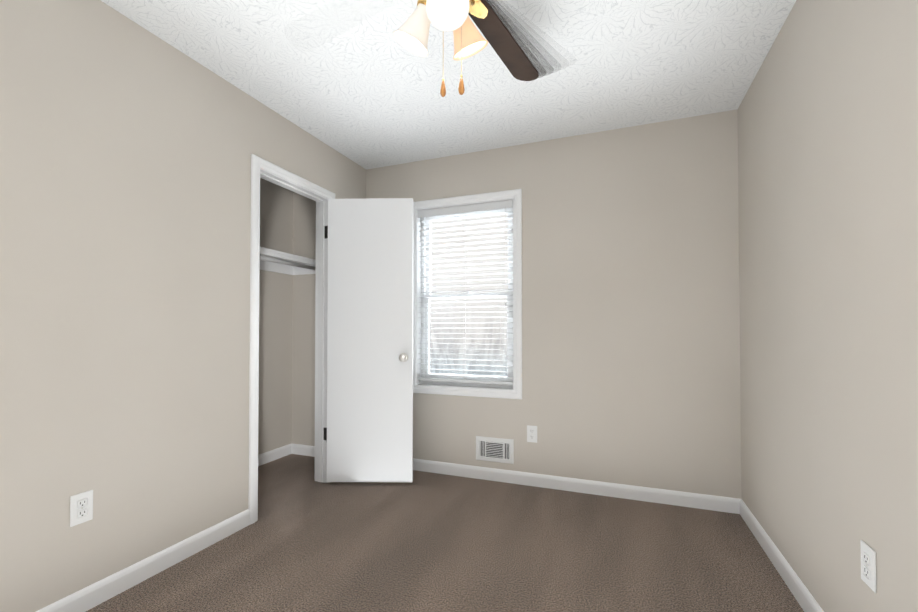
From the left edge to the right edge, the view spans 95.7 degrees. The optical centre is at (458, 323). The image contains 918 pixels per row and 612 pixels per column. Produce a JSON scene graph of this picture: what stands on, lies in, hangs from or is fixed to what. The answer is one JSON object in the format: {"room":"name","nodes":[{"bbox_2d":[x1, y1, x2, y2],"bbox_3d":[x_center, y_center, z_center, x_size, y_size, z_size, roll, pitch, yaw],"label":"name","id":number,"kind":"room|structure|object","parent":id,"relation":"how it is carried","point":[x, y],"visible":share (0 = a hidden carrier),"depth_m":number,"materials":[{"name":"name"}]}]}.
{"room":"empty bedroom","nodes":[
{"label":"empty bedroom","id":0,"kind":"room"},
{"bbox_2d":[0,0,365,611],"bbox_3d":[-1.492,-0.095,1.739,0.111,2.440,3.714,0,-1,21],"label":"wall","id":1,"kind":"structure","parent":0,"point":[128,147],"depth_m":1.74,"materials":[{"name":"paint"}]},
{"bbox_2d":[70,490,92,526],"bbox_3d":[-1.469,0.718,1.619,0.009,0.118,0.074,0,-1,21],"label":"electrical outlet","id":2,"kind":"object","parent":1,"relation":"attached to","point":[81,507],"visible":1,"depth_m":1.61,"materials":[{"name":"white plastic"}]},
{"bbox_2d":[36,509,249,611],"bbox_3d":[-1.618,1.073,1.222,0.013,0.088,2.412,0,-1,21],"label":"baseboard","id":3,"kind":"structure","parent":1,"relation":"attached to","point":[89,597],"depth_m":1.83,"materials":[{"name":"white wood"}]},
{"bbox_2d":[248,154,334,524],"bbox_3d":[-1.110,0.086,2.733,0.144,2.108,0.746,0,-1,21],"label":"door frame","id":4,"kind":"structure","parent":1,"relation":"attached to","point":[275,174],"depth_m":2.69,"materials":[{"name":"white wood"}]},
{"bbox_2d":[326,198,412,482],"bbox_3d":[-0.638,0.113,2.971,0.620,2.018,0.165,0,-1,1],"label":"door","id":5,"kind":"structure","parent":1,"relation":"in","point":[369,434],"depth_m":2.95,"materials":[{"name":"wood"},{"name":"paint"}]},
{"bbox_2d":[258,178,292,454],"bbox_3d":[-1.867,-0.077,2.911,0.110,2.440,1.794,0,-1,21],"label":"wall","id":6,"kind":"structure","parent":0,"point":[275,340],"depth_m":3.54,"materials":[{"name":"paint"}]},
{"bbox_2d":[258,443,291,465],"bbox_3d":[-1.790,1.099,2.922,0.013,0.088,1.684,0,-1,21],"label":"baseboard","id":7,"kind":"structure","parent":6,"relation":"attached to","point":[272,455],"depth_m":3.51,"materials":[{"name":"white wood"}]},
{"bbox_2d":[259,247,315,274],"bbox_3d":[-1.644,-0.503,2.891,0.324,0.108,1.683,0,-1,21],"label":"closet shelf","id":8,"kind":"object","parent":6,"relation":"attached to","point":[271,260],"visible":0.12,"depth_m":3.42,"materials":[{"name":"white wood"}]},
{"bbox_2d":[86,454,803,611],"bbox_3d":[-0.541,1.151,1.430,3.634,0.060,3.854,0,-1,21],"label":"floor","id":9,"kind":"structure","parent":0,"point":[421,542],"depth_m":2.02,"materials":[{"name":"carpet"}]},
{"bbox_2d":[101,0,795,169],"bbox_3d":[-0.541,-1.379,1.468,3.634,0.120,3.854,0,-1,21],"label":"ceiling","id":10,"kind":"structure","parent":0,"point":[363,90],"depth_m":2.11,"materials":[{"name":"white paint"}]},
{"bbox_2d":[288,0,574,96],"bbox_3d":[0.003,-1.002,1.286,1.159,0.640,1.053,0,-1,-14],"label":"ceiling fan","id":11,"kind":"object","parent":10,"relation":"hanging from","point":[411,34],"visible":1,"depth_m":1.38,"materials":[{"name":"gold metal"}]},
{"bbox_2d":[292,109,741,498],"bbox_3d":[0.124,-0.073,3.183,3.634,2.440,0.140,0,-1,21],"label":"wall","id":12,"kind":"structure","parent":0,"point":[630,317],"depth_m":2.77,"materials":[{"name":"paint"}]},
{"bbox_2d":[292,443,314,456],"bbox_3d":[-1.175,1.110,3.581,0.630,0.088,0.013,0,-1,21],"label":"baseboard","id":13,"kind":"structure","parent":12,"relation":"attached to","point":[299,449],"depth_m":3.65,"materials":[{"name":"white wood"}]},
{"bbox_2d":[413,189,521,398],"bbox_3d":[0.052,-0.212,3.203,0.907,1.512,0.157,0,-1,21],"label":"window","id":14,"kind":"structure","parent":12,"relation":"in","point":[425,322],"depth_m":3.18,"materials":[{"name":"white plastic"}]},
{"bbox_2d":[418,200,512,384],"bbox_3d":[0.039,-0.227,3.171,0.769,1.348,0.066,0,-1,21],"label":"window blind","id":15,"kind":"object","parent":14,"relation":"attached to","point":[465,209],"visible":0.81,"depth_m":3.16,"materials":[{"name":"white plastic"}]},
{"bbox_2d":[476,436,513,463],"bbox_3d":[0.257,0.922,3.033,0.286,0.176,0.016,0,-1,21],"label":"air vent","id":16,"kind":"object","parent":12,"relation":"in","point":[492,449],"visible":1,"depth_m":3.03,"materials":[{"name":"white metal"}]},
{"bbox_2d":[527,425,536,442],"bbox_3d":[0.517,0.780,2.939,0.074,0.118,0.009,0,-1,21],"label":"electrical outlet","id":17,"kind":"object","parent":12,"relation":"attached to","point":[531,433],"visible":1,"depth_m":2.94,"materials":[{"name":"white plastic"}]},
{"bbox_2d":[413,458,735,513],"bbox_3d":[0.445,1.100,2.960,2.620,0.088,0.013,0,-1,21],"label":"baseboard","id":18,"kind":"structure","parent":12,"relation":"attached to","point":[655,495],"depth_m":2.80,"materials":[{"name":"white wood"}]},
{"bbox_2d":[738,0,917,611],"bbox_3d":[1.079,-0.110,0.752,0.110,2.440,3.714,0,-1,21],"label":"wall","id":19,"kind":"structure","parent":0,"point":[828,185],"depth_m":1.41,"materials":[{"name":"paint"}]},
{"bbox_2d":[736,498,823,611],"bbox_3d":[1.041,1.067,0.808,0.013,0.088,3.604,0,-1,21],"label":"baseboard","id":20,"kind":"structure","parent":19,"relation":"attached to","point":[805,599],"depth_m":1.87,"materials":[{"name":"white wood"}]},
{"bbox_2d":[860,540,876,592],"bbox_3d":[1.200,0.710,1.220,0.009,0.118,0.074,0,-1,21],"label":"electrical outlet","id":21,"kind":"object","parent":19,"relation":"attached to","point":[868,565],"visible":1,"depth_m":1.21,"materials":[{"name":"white plastic"}]},
{"label":"outside","id":22,"kind":"structure","parent":0,"visible":0},
{"bbox_2d":[430,214,507,375],"bbox_3d":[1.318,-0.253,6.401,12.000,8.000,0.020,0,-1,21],"label":"window glass","id":23,"kind":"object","parent":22,"point":[452,348],"depth_m":6.83,"materials":[{"name":"clear glass"}]}
]}

